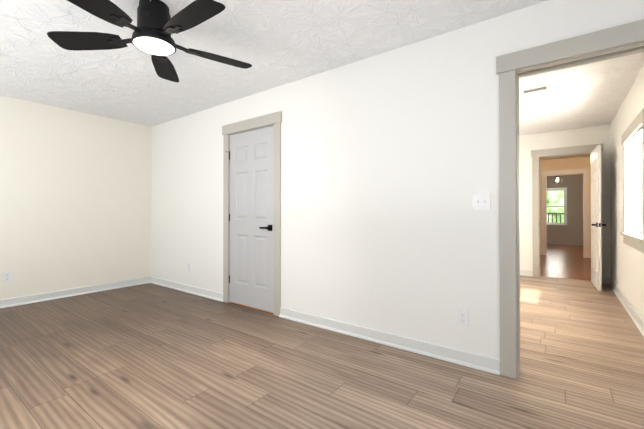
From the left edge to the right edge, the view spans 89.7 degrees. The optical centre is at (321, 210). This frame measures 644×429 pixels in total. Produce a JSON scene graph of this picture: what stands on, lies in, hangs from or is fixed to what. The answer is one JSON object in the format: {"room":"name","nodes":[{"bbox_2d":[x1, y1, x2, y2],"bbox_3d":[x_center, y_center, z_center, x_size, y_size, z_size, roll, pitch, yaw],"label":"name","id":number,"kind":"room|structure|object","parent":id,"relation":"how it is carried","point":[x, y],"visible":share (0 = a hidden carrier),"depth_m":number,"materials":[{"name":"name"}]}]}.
{"room":"empty bedroom","nodes":[
{"label":"empty bedroom","id":0,"kind":"room"},
{"bbox_2d":[0,95,151,299],"bbox_3d":[-3.683,-0.104,3.880,0.150,2.450,3.150,0,0,36],"label":"wall","id":1,"kind":"structure","parent":0,"point":[75,197],"depth_m":4.26,"materials":[{"name":"white paint"}]},
{"bbox_2d":[3,271,10,281],"bbox_3d":[-3.664,0.770,3.768,0.008,0.116,0.070,0,0,36],"label":"outlet","id":2,"kind":"object","parent":1,"relation":"attached to","point":[6,276],"visible":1,"depth_m":3.77,"materials":[{"name":"white plastic"}]},
{"bbox_2d":[0,277,147,308],"bbox_3d":[-3.557,1.074,3.893,0.030,0.094,2.970,0,0,36],"label":"baseboard","id":3,"kind":"structure","parent":1,"relation":"attached to","point":[16,301],"depth_m":4.23,"materials":[{"name":"white paint"}]},
{"bbox_2d":[0,244,643,428],"bbox_3d":[2.469,1.161,6.417,7.025,0.064,14.550,0,0,36],"label":"floor","id":4,"kind":"structure","parent":0,"point":[148,356],"depth_m":2.25,"materials":[{"name":"wood"}]},
{"bbox_2d":[0,0,643,159],"bbox_3d":[1.381,-1.374,4.957,7.025,0.100,10.890,0,0,36],"label":"ceiling","id":5,"kind":"structure","parent":0,"point":[275,43],"depth_m":2.84,"materials":[{"name":"white paint"}]},
{"bbox_2d":[47,0,251,81],"bbox_3d":[-1.058,-1.198,2.090,1.228,0.280,1.284,0,0,36],"label":"ceiling fan","id":6,"kind":"object","parent":5,"relation":"hanging from","point":[156,27],"visible":1,"depth_m":2.04,"materials":[{"name":"black"}]},
{"bbox_2d":[519,83,551,96],"bbox_3d":[2.359,-1.323,3.583,0.300,0.016,0.300,0,0,36],"label":"ceiling vent","id":7,"kind":"object","parent":5,"relation":"in","point":[535,90],"visible":1,"depth_m":3.55,"materials":[{"name":"white plastic"}]},
{"bbox_2d":[151,0,643,358],"bbox_3d":[-0.190,-0.107,3.345,6.405,2.450,0.140,0,0,36],"label":"wall","id":8,"kind":"structure","parent":0,"point":[389,163],"depth_m":2.72,"materials":[{"name":"white paint"}]},
{"bbox_2d":[148,276,222,301],"bbox_3d":[-1.943,1.077,4.528,1.812,0.094,0.030,0,0,36],"label":"baseboard","id":9,"kind":"structure","parent":8,"relation":"attached to","point":[202,292],"depth_m":4.45,"materials":[{"name":"white paint"}]},
{"bbox_2d":[226,126,273,312],"bbox_3d":[-0.823,0.091,3.752,0.798,2.025,0.153,0,0,36],"label":"closet door","id":10,"kind":"structure","parent":8,"relation":"in","point":[251,220],"depth_m":3.71,"materials":[{"name":"grey paint"}]},
{"bbox_2d":[222,111,281,315],"bbox_3d":[-0.779,0.088,3.779,0.800,2.065,0.140,0,0,36],"label":"door frame","id":11,"kind":"structure","parent":8,"relation":"attached to","point":[229,195],"depth_m":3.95,"materials":[{"name":"grey wood"}]},
{"bbox_2d":[279,307,499,374],"bbox_3d":[0.382,1.068,2.811,2.056,0.094,0.030,0,0,36],"label":"baseboard","id":12,"kind":"structure","parent":8,"relation":"attached to","point":[472,360],"depth_m":2.61,"materials":[{"name":"white paint"}]},
{"bbox_2d":[458,309,468,326],"bbox_3d":[1.026,0.778,2.351,0.070,0.116,0.008,0,0,36],"label":"electrical outlet","id":13,"kind":"object","parent":8,"relation":"attached to","point":[463,317],"visible":1,"depth_m":2.35,"materials":[{"name":"white plastic"}]},
{"bbox_2d":[472,193,490,209],"bbox_3d":[1.121,-0.062,2.278,0.116,0.116,0.019,0,0,36],"label":"double light switch","id":14,"kind":"object","parent":8,"relation":"attached to","point":[481,201],"visible":1,"depth_m":2.28,"materials":[{"name":"white plastic"}]},
{"bbox_2d":[496,19,643,378],"bbox_3d":[1.658,0.030,1.962,1.044,2.163,0.170,0,0,36],"label":"door frame","id":15,"kind":"structure","parent":8,"relation":"attached to","point":[510,64],"depth_m":2.16,"materials":[{"name":"grey wood"}]},
{"bbox_2d":[547,174,582,242],"bbox_3d":[8.138,-0.069,11.168,3.540,2.450,0.180,0,0,36],"label":"wall","id":16,"kind":"structure","parent":0,"point":[574,233],"depth_m":10.85,"materials":[{"name":"beige paint"}]},
{"bbox_2d":[547,184,570,228],"bbox_3d":[7.979,-0.141,11.256,1.090,1.525,0.228,0,0,36],"label":"window","id":17,"kind":"structure","parent":16,"relation":"in","point":[566,224],"depth_m":11.06,"materials":[{"name":"grey"}]},
{"bbox_2d":[547,241,582,245],"bbox_3d":[8.076,1.109,11.077,3.180,0.094,0.030,0,0,36],"label":"baseboard","id":18,"kind":"structure","parent":16,"relation":"attached to","point":[565,243],"depth_m":10.94,"materials":[{"name":"grey"}]},
{"bbox_2d":[519,125,610,277],"bbox_3d":[3.641,-0.096,5.625,3.490,2.450,0.120,0,0,36],"label":"wall","id":19,"kind":"structure","parent":0,"point":[528,143],"depth_m":5.36,"materials":[{"name":"white paint"}]},
{"bbox_2d":[520,270,532,276],"bbox_3d":[2.974,1.084,6.019,1.582,0.094,0.030,0,0,36],"label":"baseboard","id":20,"kind":"structure","parent":19,"relation":"attached to","point":[522,272],"depth_m":5.60,"materials":[{"name":"white paint"}]},
{"bbox_2d":[531,144,602,276],"bbox_3d":[4.011,0.046,5.333,0.938,2.163,0.150,0,0,36],"label":"door frame","id":21,"kind":"structure","parent":19,"relation":"attached to","point":[536,155],"depth_m":5.51,"materials":[{"name":"grey wood"}]},
{"bbox_2d":[591,145,605,290],"bbox_3d":[4.062,0.102,4.805,0.153,2.030,0.718,0,0,33],"label":"door","id":22,"kind":"structure","parent":19,"relation":"in","point":[596,260],"depth_m":4.65,"materials":[{"name":"white paint"}]},
{"bbox_2d":[540,156,590,253],"bbox_3d":[6.002,-0.083,8.233,2.550,2.450,0.120,0,0,36],"label":"wall","id":23,"kind":"structure","parent":0,"point":[567,163],"depth_m":8.09,"materials":[{"name":"beige paint"}]},
{"bbox_2d":[541,168,589,257],"bbox_3d":[6.098,0.060,8.143,0.978,2.163,0.150,0,0,36],"label":"door frame","id":24,"kind":"structure","parent":23,"relation":"attached to","point":[585,171],"depth_m":7.96,"materials":[{"name":"white paint"}]},
{"bbox_2d":[610,66,643,320],"bbox_3d":[3.329,-0.107,3.308,0.200,2.450,3.980,0,0,36],"label":"wall","id":25,"kind":"structure","parent":0,"point":[627,269],"depth_m":4.00,"materials":[{"name":"white paint"}]},
{"bbox_2d":[607,278,643,336],"bbox_3d":[3.232,1.071,3.373,0.040,0.094,3.980,0,0,36],"label":"baseboard","id":26,"kind":"structure","parent":25,"relation":"attached to","point":[636,318],"depth_m":3.58,"materials":[{"name":"white paint"}]},
{"bbox_2d":[620,108,643,252],"bbox_3d":[3.292,-0.260,3.299,0.248,1.285,1.270,0,0,36],"label":"window","id":27,"kind":"structure","parent":25,"relation":"in","point":[632,233],"depth_m":3.70,"materials":[{"name":"grey"}]},
{"label":"outside","id":28,"kind":"structure","parent":0,"visible":0},
{"bbox_2d":[547,190,563,222],"bbox_3d":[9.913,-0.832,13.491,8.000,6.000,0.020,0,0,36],"label":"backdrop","id":29,"kind":"structure","parent":28,"point":[552,198],"depth_m":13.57,"materials":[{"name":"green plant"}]},
{"bbox_2d":[547,213,563,222],"bbox_3d":[9.046,0.652,12.309,5.000,1.140,1.300,0,0,36],"label":"deck railing","id":30,"kind":"object","parent":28,"point":[556,216],"depth_m":11.86,"materials":[{"name":"grey"}]}
]}

